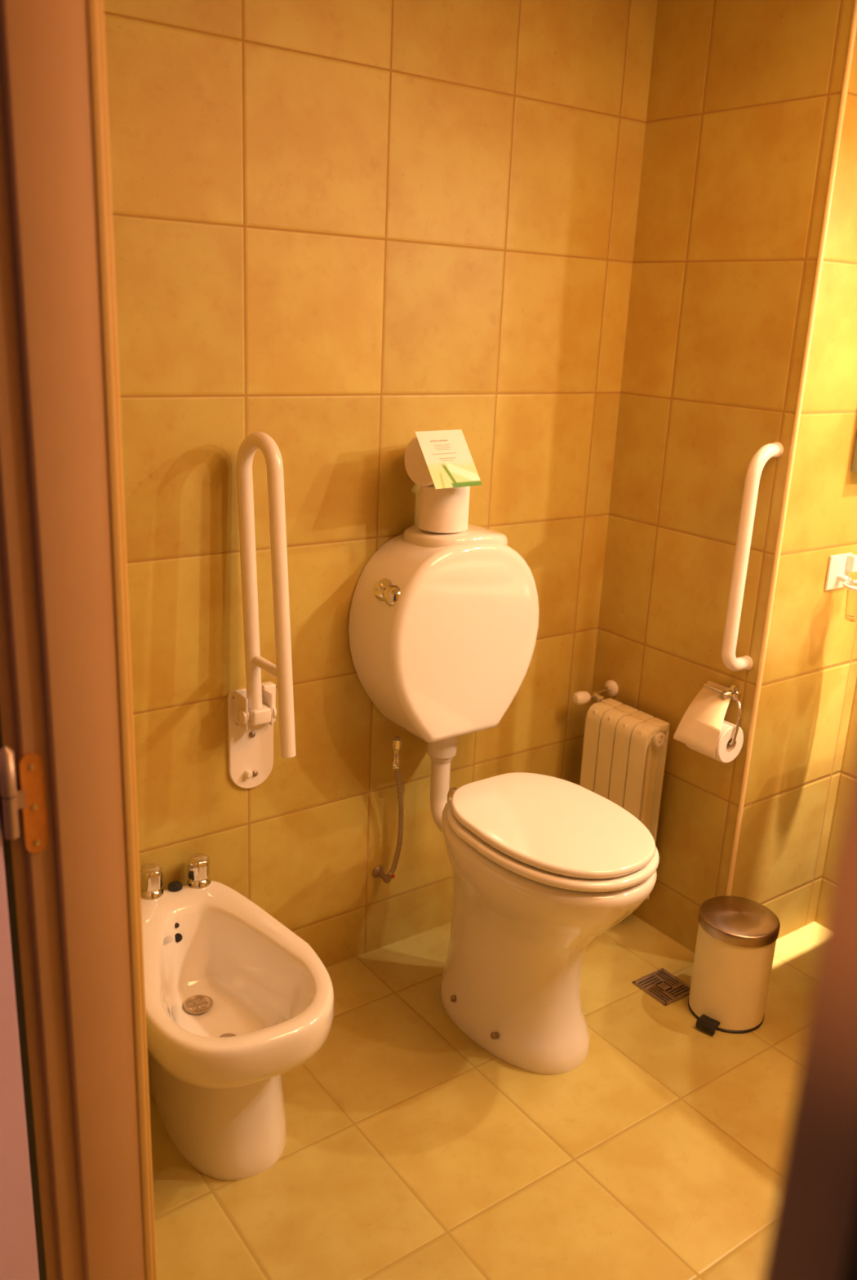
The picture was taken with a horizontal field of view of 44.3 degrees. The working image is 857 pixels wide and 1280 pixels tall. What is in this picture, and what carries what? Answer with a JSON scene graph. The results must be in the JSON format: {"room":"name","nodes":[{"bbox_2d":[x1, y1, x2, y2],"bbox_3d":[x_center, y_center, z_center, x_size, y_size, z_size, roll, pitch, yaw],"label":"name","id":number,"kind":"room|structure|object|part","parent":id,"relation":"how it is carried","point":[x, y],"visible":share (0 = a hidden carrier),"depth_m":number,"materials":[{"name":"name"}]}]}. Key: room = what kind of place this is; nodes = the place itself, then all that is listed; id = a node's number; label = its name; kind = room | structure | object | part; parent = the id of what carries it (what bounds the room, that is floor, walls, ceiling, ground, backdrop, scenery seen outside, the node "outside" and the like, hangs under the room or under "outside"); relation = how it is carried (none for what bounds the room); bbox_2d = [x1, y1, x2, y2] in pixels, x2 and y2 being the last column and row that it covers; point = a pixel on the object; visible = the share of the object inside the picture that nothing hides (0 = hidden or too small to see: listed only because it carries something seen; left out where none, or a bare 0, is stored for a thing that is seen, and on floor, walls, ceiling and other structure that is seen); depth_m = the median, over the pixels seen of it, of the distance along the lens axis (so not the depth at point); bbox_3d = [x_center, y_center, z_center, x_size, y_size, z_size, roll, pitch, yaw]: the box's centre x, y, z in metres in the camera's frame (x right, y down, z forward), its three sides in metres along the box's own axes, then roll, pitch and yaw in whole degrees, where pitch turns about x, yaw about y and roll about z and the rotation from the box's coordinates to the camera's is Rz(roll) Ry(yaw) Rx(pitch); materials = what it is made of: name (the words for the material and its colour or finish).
{"room":"bathroom","nodes":[
{"label":"bathroom","id":0,"kind":"room"},
{"bbox_2d":[102,0,657,967],"bbox_3d":[-0.245,-0.344,2.464,1.777,2.500,0.120,-10,21,-35],"label":"wall","id":1,"kind":"structure","parent":0,"point":[344,231],"depth_m":2.38,"materials":[{"name":"tile"}]},
{"bbox_2d":[227,431,296,788],"bbox_3d":[-0.340,-0.025,2.284,0.114,0.840,0.212,-10,21,-35],"label":"grab rail","id":2,"kind":"object","parent":1,"relation":"attached to","point":[251,709],"visible":1,"depth_m":2.27,"materials":[{"name":"metal"}]},
{"bbox_3d":[-0.412,0.229,2.450,0.114,0.250,0.008,-10,21,-35],"label":"wall plate","id":3,"kind":"part","parent":2,"relation":"part of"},
{"bbox_2d":[372,865,395,883],"bbox_3d":[-0.117,0.622,2.782,0.042,0.034,0.053,-10,21,-35],"label":"valve","id":4,"kind":"object","parent":1,"relation":"attached to","point":[378,871],"visible":1,"depth_m":2.78,"materials":[{"name":"metal"}]},
{"bbox_2d":[387,736,404,875],"bbox_3d":[-0.086,0.430,2.695,0.034,0.410,0.069,7,18,14],"label":"supply hose","id":5,"kind":"object","parent":4,"relation":"attached to","point":[397,740],"visible":1,"depth_m":2.69,"materials":[{"name":"metal"}]},
{"bbox_2d":[348,523,539,742],"bbox_3d":[0.047,-0.026,2.583,0.447,0.503,0.200,-10,21,-35],"label":"cistern","id":6,"kind":"object","parent":1,"relation":"attached to","point":[443,627],"visible":0.94,"depth_m":2.48,"materials":[{"name":"ceramic"}]},
{"bbox_3d":[-0.103,-0.116,2.427,0.047,0.052,0.054,-10,21,-35],"label":"flush knob","id":7,"kind":"part","parent":6,"relation":"part of","materials":[{"name":"silver metal"}]},
{"bbox_3d":[-0.078,-0.100,2.408,0.054,0.054,0.064,-10,21,-35],"label":"lever","id":8,"kind":"part","parent":6,"relation":"part of","materials":[{"name":"silver metal"}]},
{"bbox_2d":[426,736,457,833],"bbox_3d":[0.054,0.362,2.674,0.076,0.296,0.157,-10,21,-35],"label":"pipe","id":9,"kind":"object","parent":6,"relation":"attached to","point":[441,753],"visible":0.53,"depth_m":2.68,"materials":[{"name":"white plastic"}]},
{"bbox_2d":[417,484,470,533],"bbox_3d":[0.036,-0.315,2.482,0.118,0.105,0.118,-10,21,-35],"label":"toilet roll","id":10,"kind":"object","parent":6,"relation":"on","point":[446,510],"visible":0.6,"depth_m":2.44,"materials":[{"name":"paper"}]},
{"bbox_2d":[404,436,433,486],"bbox_3d":[0.019,-0.419,2.447,0.114,0.114,0.105,17,22,39],"label":"toilet roll","id":11,"kind":"object","parent":10,"relation":"on","point":[415,465],"visible":0.38,"depth_m":2.42,"materials":[{"name":"paper"}]},
{"bbox_2d":[414,429,481,488],"bbox_3d":[0.046,-0.408,2.368,0.140,0.117,0.079,-12,22,-39],"label":"leaflet","id":12,"kind":"object","parent":11,"relation":"on","point":[446,455],"visible":1,"depth_m":2.37,"materials":[{"name":"white paper"}]},
{"bbox_3d":[0.071,-0.240,2.535,0.242,0.065,0.188,-10,21,-35],"label":"tank lid","id":13,"kind":"part","parent":6,"relation":"part of","materials":[{"name":"ceramic"}]},
{"bbox_2d":[147,913,824,1279],"bbox_3d":[0.234,1.379,1.337,3.872,0.080,3.320,-10,21,-35],"label":"floor","id":14,"kind":"structure","parent":0,"point":[413,1150],"depth_m":2.20,"materials":[{"name":"tile"}]},
{"bbox_2d":[139,853,334,1180],"bbox_3d":[-0.442,0.795,2.212,0.378,0.458,0.613,-7,20,-29],"label":"bidet","id":15,"kind":"object","parent":14,"relation":"on","point":[237,1001],"visible":0.98,"depth_m":2.16,"materials":[{"name":"ceramic"}]},
{"bbox_2d":[139,863,164,900],"bbox_3d":[-0.621,0.539,2.357,0.054,0.070,0.054,-10,21,-35],"label":"tap","id":16,"kind":"object","parent":15,"relation":"on","point":[151,874],"depth_m":2.34,"materials":[{"name":"silver metal"}]},
{"bbox_2d":[186,853,211,888],"bbox_3d":[-0.526,0.527,2.410,0.054,0.070,0.054,-10,21,-35],"label":"tap","id":17,"kind":"object","parent":15,"relation":"on","point":[198,865],"depth_m":2.39,"materials":[{"name":"silver metal"}]},
{"bbox_2d":[440,772,659,1074],"bbox_3d":[0.252,0.673,2.468,0.388,0.600,0.576,-10,21,-35],"label":"toilet","id":18,"kind":"object","parent":14,"relation":"on","point":[542,866],"visible":1,"depth_m":2.38,"materials":[{"name":"ceramic"}]},
{"bbox_3d":[0.280,0.433,2.369,0.388,0.021,0.509,-10,21,-35],"label":"seat","id":19,"kind":"part","parent":18,"relation":"part of","materials":[{"name":"plastic"}]},
{"bbox_3d":[0.279,0.406,2.363,0.368,0.026,0.496,-10,21,-35],"label":"lid","id":20,"kind":"part","parent":18,"relation":"part of","materials":[{"name":"plastic"}]},
{"bbox_2d":[632,968,690,1005],"bbox_3d":[0.618,0.910,2.765,0.116,0.004,0.116,-10,21,-35],"label":"floor drain","id":21,"kind":"object","parent":14,"relation":"on","point":[660,984],"visible":0.91,"depth_m":2.76,"materials":[{"name":"metal"}]},
{"bbox_2d":[688,895,780,1035],"bbox_3d":[0.751,0.811,2.635,0.226,0.282,0.194,-10,21,-35],"label":"pedal bin","id":22,"kind":"object","parent":14,"relation":"on","point":[737,936],"visible":1,"depth_m":2.58,"materials":[{"name":"white metal"}]},
{"bbox_3d":[0.769,0.691,2.607,0.194,0.036,0.194,-10,21,-35],"label":"lid","id":23,"kind":"part","parent":22,"relation":"part of","materials":[{"name":"metal"}]},
{"bbox_2d":[590,0,854,953],"bbox_3d":[0.680,-0.400,2.781,0.100,2.500,0.685,-10,21,-35],"label":"wall","id":24,"kind":"structure","parent":0,"point":[744,95],"depth_m":2.61,"materials":[{"name":"tile"}]},
{"bbox_2d":[579,697,670,899],"bbox_3d":[0.540,0.458,2.971,0.090,0.538,0.237,-10,21,-35],"label":"radiator","id":25,"kind":"object","parent":24,"relation":"attached to","point":[624,750],"visible":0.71,"depth_m":2.89,"materials":[{"name":"metal"}]},
{"bbox_2d":[572,680,618,705],"bbox_3d":[0.472,0.151,2.997,0.146,0.051,0.051,-10,21,-35],"label":"radiator valve","id":26,"kind":"object","parent":25,"relation":"attached to","point":[611,688],"visible":1,"depth_m":2.99,"materials":[{"name":"white plastic"}]},
{"bbox_3d":[0.432,0.164,2.973,0.050,0.038,0.038,-10,21,-35],"label":"knob","id":27,"kind":"part","parent":26,"relation":"part of","materials":[{"name":"white plastic"}]},
{"bbox_2d":[673,680,742,756],"bbox_3d":[0.722,0.191,2.663,0.132,0.145,0.142,-10,21,-35],"label":"toilet paper holder","id":28,"kind":"object","parent":24,"relation":"attached to","point":[700,727],"visible":0.96,"depth_m":2.66,"materials":[{"name":"metal"}]},
{"bbox_2d":[686,720,743,763],"bbox_3d":[0.727,0.248,2.685,0.100,0.100,0.112,-10,21,-35],"label":"toilet roll","id":29,"kind":"object","parent":28,"relation":"hanging from","point":[725,753],"visible":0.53,"depth_m":2.64,"materials":[{"name":"paper"}]},
{"bbox_2d":[721,441,783,671],"bbox_3d":[0.771,-0.189,2.533,0.094,0.566,0.038,-10,21,-35],"label":"grab bar","id":30,"kind":"object","parent":24,"relation":"attached to","point":[775,450],"visible":1,"depth_m":2.50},
{"bbox_2d":[725,0,856,896],"bbox_3d":[0.841,-0.303,2.493,0.013,2.500,0.013,-10,21,-35],"label":"trim","id":31,"kind":"structure","parent":24,"relation":"attached to","point":[854,20],"depth_m":2.43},
{"bbox_2d":[730,30,856,939],"bbox_3d":[1.032,-0.357,2.695,0.551,2.500,0.120,-10,21,-35],"label":"wall","id":32,"kind":"structure","parent":0,"point":[820,673],"depth_m":2.67,"materials":[{"name":"tile"}]},
{"bbox_2d":[824,552,856,591],"bbox_3d":[1.069,-0.158,2.633,0.094,0.090,0.143,-5,19,-22],"label":"holder","id":33,"kind":"object","parent":32,"relation":"attached to","point":[840,566],"visible":0.85,"depth_m":2.67,"materials":[{"name":"white plastic"}]},
{"bbox_3d":[1.069,-0.166,2.628,0.090,0.067,0.138,-4,18,-20],"label":"arm","id":34,"kind":"part","parent":33,"relation":"part of"},
{"bbox_2d":[844,576,856,622],"bbox_3d":[1.075,-0.100,2.625,0.069,0.105,0.069,-10,21,-35],"label":"tumbler","id":35,"kind":"object","parent":33,"relation":"attached to","point":[851,611],"visible":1,"depth_m":2.61,"materials":[{"name":"clear glass"}]},
{"bbox_2d":[850,433,856,472],"bbox_3d":[1.140,-0.660,2.561,0.184,0.500,0.050,-10,21,-35],"label":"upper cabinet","id":36,"kind":"object","parent":32,"relation":"attached to","point":[854,465],"visible":1,"depth_m":2.59,"materials":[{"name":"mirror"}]},
{"bbox_2d":[814,677,856,927],"bbox_3d":[1.821,-0.109,2.010,0.120,2.500,1.984,-10,21,-35],"label":"wall","id":37,"kind":"structure","parent":0,"point":[851,745],"depth_m":2.99,"materials":[{"name":"tile"}]},
{"bbox_3d":[-0.145,0.126,0.962,0.100,2.500,2.550,-10,21,-35],"label":"wall","id":38,"kind":"structure","parent":0,"visible":0},
{"bbox_2d":[0,0,856,1279],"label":"door frame","id":39,"kind":"structure","parent":38,"relation":"in","point":[77,1187],"depth_m":1.33,"materials":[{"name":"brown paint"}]}
]}

